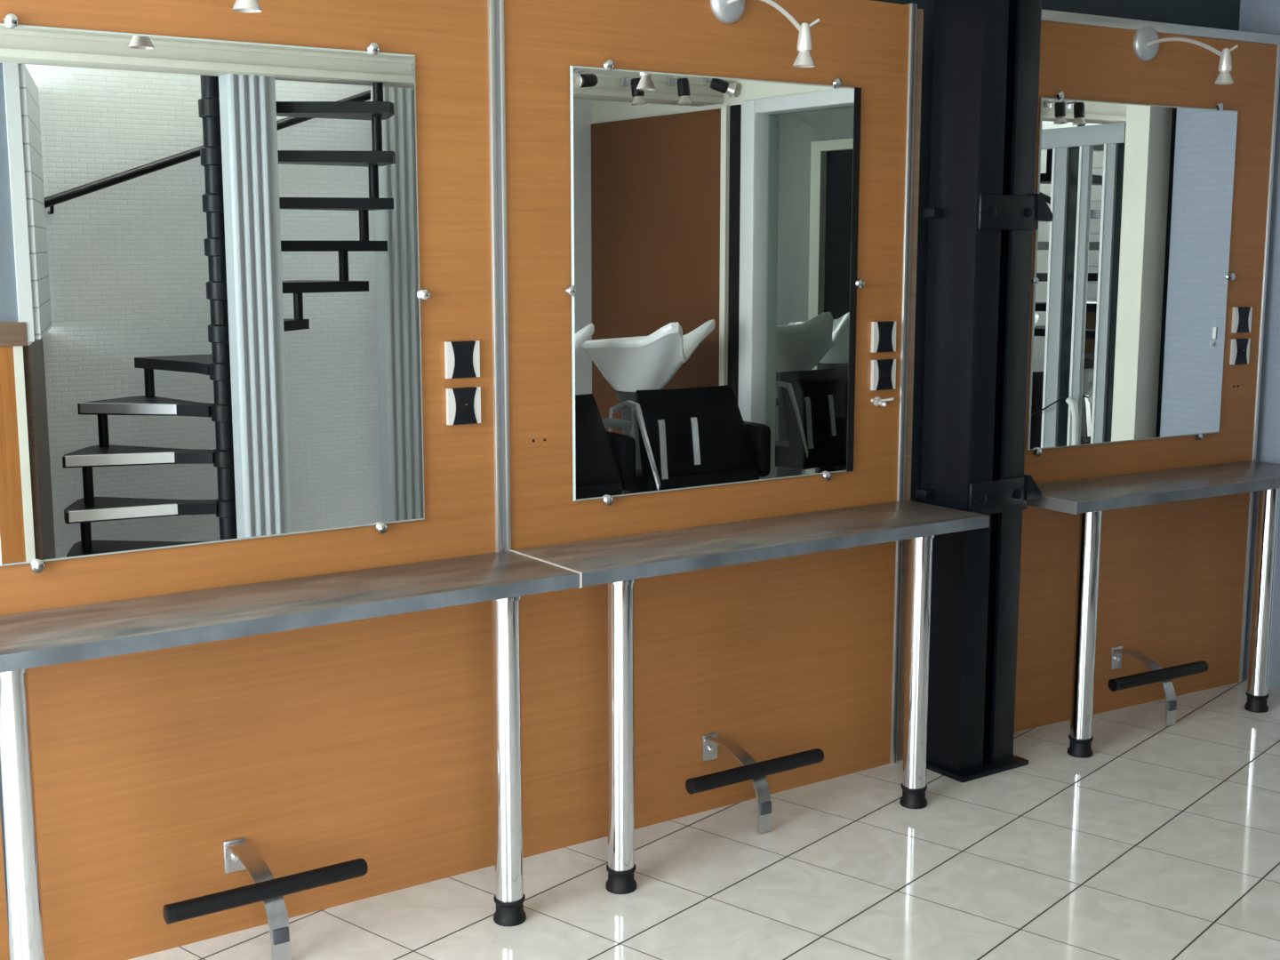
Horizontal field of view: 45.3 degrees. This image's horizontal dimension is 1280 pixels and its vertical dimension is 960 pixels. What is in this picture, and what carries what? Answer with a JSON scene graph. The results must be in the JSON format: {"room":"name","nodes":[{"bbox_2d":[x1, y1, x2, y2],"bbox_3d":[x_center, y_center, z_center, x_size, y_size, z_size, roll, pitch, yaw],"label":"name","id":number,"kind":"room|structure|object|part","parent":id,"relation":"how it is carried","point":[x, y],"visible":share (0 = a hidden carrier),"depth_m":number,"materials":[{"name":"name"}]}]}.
{"room":"salon","nodes":[
{"label":"salon","id":0,"kind":"room"},
{"bbox_2d":[128,678,1279,959],"bbox_3d":[1.612,1.203,1.921,8.600,0.100,5.420,-6,11,-34],"label":"floor","id":1,"kind":"structure","parent":0,"point":[1162,843],"depth_m":3.51,"materials":[{"name":"tile"}]},
{"bbox_2d":[0,0,495,959],"bbox_3d":[-0.894,-0.057,3.063,1.355,2.045,0.030,-6,11,-34],"label":"wall panel","id":2,"kind":"object","parent":1,"relation":"on","point":[371,740],"visible":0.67,"depth_m":3.23,"materials":[{"name":"orange wood"}]},
{"bbox_2d":[0,12,430,573],"bbox_3d":[-0.830,-0.362,3.026,0.919,1.025,0.026,-6,11,-34],"label":"wall mirror","id":3,"kind":"object","parent":2,"relation":"attached to","point":[211,295],"visible":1,"depth_m":3.00,"materials":[{"name":"clear glass"}]},
{"bbox_2d":[232,0,262,12],"bbox_3d":[-0.747,-0.950,2.798,0.106,0.219,0.346,-6,11,-34],"label":"wall lamp","id":4,"kind":"object","parent":2,"relation":"attached to","point":[240,5],"visible":1,"depth_m":2.66,"materials":[{"name":"grey metal"}]},
{"bbox_2d":[444,340,479,378],"bbox_3d":[-0.389,-0.264,3.356,0.080,0.080,0.013,-6,11,-34],"label":"wall switch","id":5,"kind":"object","parent":2,"relation":"attached to","point":[461,358],"visible":1,"depth_m":3.35,"materials":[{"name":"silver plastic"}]},
{"bbox_2d":[445,386,480,424],"bbox_3d":[-0.386,-0.163,3.369,0.080,0.080,0.019,-6,11,-34],"label":"power socket","id":6,"kind":"object","parent":2,"relation":"attached to","point":[463,404],"visible":1,"depth_m":3.36,"materials":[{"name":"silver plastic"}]},
{"bbox_2d":[162,837,367,959],"bbox_3d":[-0.787,0.862,3.123,0.414,0.199,0.222,-6,11,-34],"label":"footrest","id":7,"kind":"object","parent":1,"relation":"on","point":[238,854],"visible":1,"depth_m":3.06,"materials":[{"name":"rubber"}]},
{"bbox_3d":[-0.847,0.785,3.201,0.046,0.070,0.006,-6,11,-34],"label":"wall plate","id":8,"kind":"part","parent":7,"relation":"part of","materials":[{"name":"metal"}]},
{"bbox_3d":[-0.718,0.910,3.063,0.032,0.030,0.015,-6,11,-34],"label":"strap plate","id":9,"kind":"part","parent":7,"relation":"part of","materials":[{"name":"grey plastic"}]},
{"bbox_2d":[0,550,582,959],"bbox_3d":[-0.780,0.606,3.030,1.393,0.746,0.300,-6,11,-34],"label":"countertop","id":10,"kind":"structure","parent":1,"relation":"on","point":[28,640],"depth_m":2.94,"materials":[{"name":"grey laminate"}]},
{"bbox_3d":[-1.087,0.651,2.687,0.068,0.668,0.068,-6,11,-34],"label":"leg","id":11,"kind":"part","parent":10,"relation":"part of","materials":[{"name":"silver metal"}]},
{"bbox_3d":[-0.280,0.568,3.231,0.068,0.668,0.068,-6,11,-34],"label":"leg","id":12,"kind":"part","parent":10,"relation":"part of","materials":[{"name":"silver metal"}]},
{"bbox_2d":[488,0,511,551],"bbox_3d":[-0.318,-0.123,3.447,0.037,2.060,0.038,-6,11,-34],"label":"metal trim strip","id":13,"kind":"object","parent":1,"relation":"on","point":[496,40],"visible":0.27,"depth_m":3.38,"materials":[{"name":"grey metal"}]},
{"bbox_2d":[504,0,923,857],"bbox_3d":[0.193,-0.179,3.848,1.262,2.050,0.124,-6,11,-34],"label":"wall panel","id":14,"kind":"object","parent":1,"relation":"on","point":[775,658],"visible":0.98,"depth_m":3.81,"materials":[{"name":"orange wood"}]},
{"bbox_2d":[565,58,864,505],"bbox_3d":[0.205,-0.474,3.727,0.907,1.024,0.026,-6,11,-34],"label":"wall mirror","id":15,"kind":"object","parent":14,"relation":"attached to","point":[712,291],"visible":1,"depth_m":3.70,"materials":[{"name":"clear glass"}]},
{"bbox_2d":[710,0,819,67],"bbox_3d":[0.302,-1.050,3.510,0.104,0.230,0.346,-6,11,-34],"label":"wall lamp","id":16,"kind":"object","parent":14,"relation":"attached to","point":[727,12],"visible":1,"depth_m":3.43,"materials":[{"name":"grey metal"}]},
{"bbox_3d":[0.285,-1.060,3.503,0.011,0.118,0.307,-5,10,-30],"label":"arm","id":17,"kind":"part","parent":16,"relation":"part of","materials":[{"name":"silver metal"}]},
{"bbox_3d":[0.364,-0.931,3.390,0.051,0.032,0.051,-6,11,-34],"label":"bulb","id":18,"kind":"part","parent":16,"relation":"part of","materials":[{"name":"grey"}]},
{"bbox_2d":[870,396,894,407],"bbox_3d":[0.640,-0.207,4.063,0.078,0.026,0.036,-6,11,-34],"label":"coat hook","id":19,"kind":"object","parent":14,"relation":"attached to","point":[877,401],"visible":1,"depth_m":4.07,"materials":[{"name":"silver metal"}]},
{"bbox_3d":[0.633,-0.209,4.074,0.026,0.026,0.009,-6,11,-34],"label":"plate","id":20,"kind":"part","parent":19,"relation":"part of","materials":[{"name":"silver metal"}]},
{"bbox_3d":[0.642,-0.202,4.061,0.014,0.016,0.031,-6,11,-34],"label":"knob","id":21,"kind":"part","parent":19,"relation":"part of","materials":[{"name":"silver metal"}]},
{"bbox_2d":[870,359,895,390],"bbox_3d":[0.649,-0.280,4.068,0.080,0.080,0.019,-6,11,-34],"label":"power socket","id":22,"kind":"object","parent":14,"relation":"attached to","point":[883,377],"visible":1,"depth_m":4.06,"materials":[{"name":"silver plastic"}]},
{"bbox_2d":[871,320,896,352],"bbox_3d":[0.645,-0.379,4.054,0.080,0.080,0.013,-6,11,-34],"label":"wall switch","id":23,"kind":"object","parent":14,"relation":"attached to","point":[883,333],"visible":1,"depth_m":4.04,"materials":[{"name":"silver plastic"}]},
{"bbox_2d":[514,499,989,894],"bbox_3d":[0.304,0.493,3.765,1.233,0.745,0.300,-6,11,-34],"label":"countertop","id":24,"kind":"structure","parent":1,"relation":"on","point":[617,562],"depth_m":3.57,"materials":[{"name":"grey laminate"}]},
{"bbox_3d":[-0.042,0.543,3.392,0.068,0.668,0.068,-6,11,-34],"label":"leg","id":25,"kind":"part","parent":24,"relation":"part of","materials":[{"name":"silver metal"}]},
{"bbox_3d":[0.708,0.464,3.908,0.068,0.668,0.068,-6,11,-34],"label":"leg","id":26,"kind":"part","parent":24,"relation":"part of","materials":[{"name":"silver metal"}]},
{"bbox_2d":[685,732,823,833],"bbox_3d":[0.233,0.756,3.813,0.410,0.199,0.222,-6,11,-34],"label":"footrest","id":27,"kind":"object","parent":1,"relation":"on","point":[751,770],"visible":1,"depth_m":3.75,"materials":[{"name":"metal"}]},
{"bbox_3d":[0.178,0.678,3.895,0.046,0.070,0.006,-6,11,-34],"label":"wall plate","id":28,"kind":"part","parent":27,"relation":"part of","materials":[{"name":"metal"}]},
{"bbox_3d":[0.306,0.804,3.756,0.032,0.030,0.015,-6,11,-34],"label":"strap plate","id":29,"kind":"part","parent":27,"relation":"part of","materials":[{"name":"grey plastic"}]},
{"bbox_2d":[915,0,1053,782],"bbox_3d":[0.921,-0.471,4.101,0.305,2.550,0.226,-6,11,-34],"label":"steel column","id":30,"kind":"structure","parent":1,"relation":"on","point":[983,212],"depth_m":4.07,"materials":[{"name":"black metal"}]},
{"bbox_3d":[0.911,0.783,4.286,0.261,0.015,0.226,-6,11,-34],"label":"plate","id":31,"kind":"part","parent":30,"relation":"part of","materials":[{"name":"black paint"}]},
{"bbox_3d":[0.925,0.031,4.173,0.305,0.095,0.182,-6,11,-34],"label":"tie plate","id":32,"kind":"part","parent":30,"relation":"part of","materials":[{"name":"black paint"}]},
{"bbox_3d":[0.925,-0.710,4.059,0.305,0.095,0.182,-6,11,-34],"label":"tie plate","id":33,"kind":"part","parent":30,"relation":"part of","materials":[{"name":"black paint"}]},
{"bbox_2d":[1014,9,1279,731],"bbox_3d":[1.458,-0.310,4.617,1.236,2.075,0.038,-5,10,-31],"label":"wall panel","id":34,"kind":"object","parent":1,"relation":"on","point":[1173,580],"visible":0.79,"depth_m":4.73,"materials":[{"name":"orange wood"}]},
{"bbox_2d":[1027,90,1238,456],"bbox_3d":[1.477,-0.608,4.554,0.872,1.033,0.026,-5,10,-31],"label":"wall mirror","id":35,"kind":"object","parent":34,"relation":"attached to","point":[1130,280],"visible":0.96,"depth_m":4.54,"materials":[{"name":"clear glass"}]},
{"bbox_2d":[1133,26,1238,84],"bbox_3d":[1.551,-1.201,4.321,0.100,0.192,0.351,-4,10,-27],"label":"wall lamp","id":36,"kind":"object","parent":34,"relation":"attached to","point":[1146,40],"visible":1,"depth_m":4.40,"materials":[{"name":"grey metal"}]},
{"bbox_3d":[1.534,-1.212,4.315,0.011,0.082,0.307,-4,10,-24],"label":"arm","id":37,"kind":"part","parent":36,"relation":"part of","materials":[{"name":"silver metal"}]},
{"bbox_3d":[1.598,-1.101,4.190,0.051,0.032,0.051,-5,10,-31],"label":"bulb","id":38,"kind":"part","parent":36,"relation":"part of","materials":[{"name":"grey glass"}]},
{"bbox_2d":[1229,338,1250,364],"bbox_3d":[1.902,-0.406,4.849,0.080,0.080,0.019,-5,10,-31],"label":"power socket","id":39,"kind":"object","parent":34,"relation":"attached to","point":[1239,348],"visible":1,"depth_m":4.84,"materials":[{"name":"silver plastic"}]},
{"bbox_2d":[1231,306,1252,333],"bbox_3d":[1.900,-0.506,4.836,0.080,0.080,0.013,-5,10,-31],"label":"wall switch","id":40,"kind":"object","parent":34,"relation":"attached to","point":[1241,316],"visible":1,"depth_m":4.83,"materials":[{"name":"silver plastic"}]},
{"bbox_2d":[1027,460,1279,758],"bbox_3d":[1.574,0.366,4.592,1.116,0.746,0.298,-5,10,-31],"label":"countertop","id":41,"kind":"structure","parent":1,"relation":"on","point":[1088,498],"depth_m":4.39,"materials":[{"name":"grey laminate"}]},
{"bbox_3d":[1.251,0.404,4.301,0.068,0.668,0.068,-5,10,-31],"label":"leg","id":42,"kind":"part","parent":41,"relation":"part of","materials":[{"name":"silver metal"}]},
{"bbox_3d":[1.921,0.340,4.719,0.068,0.668,0.068,-5,10,-31],"label":"leg","id":43,"kind":"part","parent":41,"relation":"part of","materials":[{"name":"silver metal"}]},
{"bbox_2d":[1107,645,1207,726],"bbox_3d":[1.495,0.630,4.638,0.402,0.199,0.222,-5,10,-31],"label":"footrest","id":44,"kind":"object","parent":1,"relation":"on","point":[1157,674],"visible":1,"depth_m":4.59,"materials":[{"name":"metal"}]},
{"bbox_3d":[1.473,0.549,4.740,0.046,0.070,0.006,-5,10,-31],"label":"wall plate","id":45,"kind":"part","parent":44,"relation":"part of","materials":[{"name":"metal"}]},
{"bbox_3d":[1.593,0.675,4.594,0.032,0.030,0.015,-5,10,-31],"label":"strap plate","id":46,"kind":"part","parent":44,"relation":"part of","materials":[{"name":"grey plastic"}]},
{"bbox_2d":[870,0,1239,502],"bbox_3d":[-0.654,-0.360,3.373,6.750,2.550,0.100,-6,11,-34],"label":"wall","id":47,"kind":"structure","parent":0,"point":[1223,14],"depth_m":4.34,"materials":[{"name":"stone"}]},
{"bbox_2d":[1239,0,1279,687],"bbox_3d":[2.162,-0.582,4.827,0.120,2.550,0.655,-6,11,-34],"label":"wall","id":48,"kind":"structure","parent":0,"point":[1256,16],"depth_m":4.94,"materials":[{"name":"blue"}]}
]}

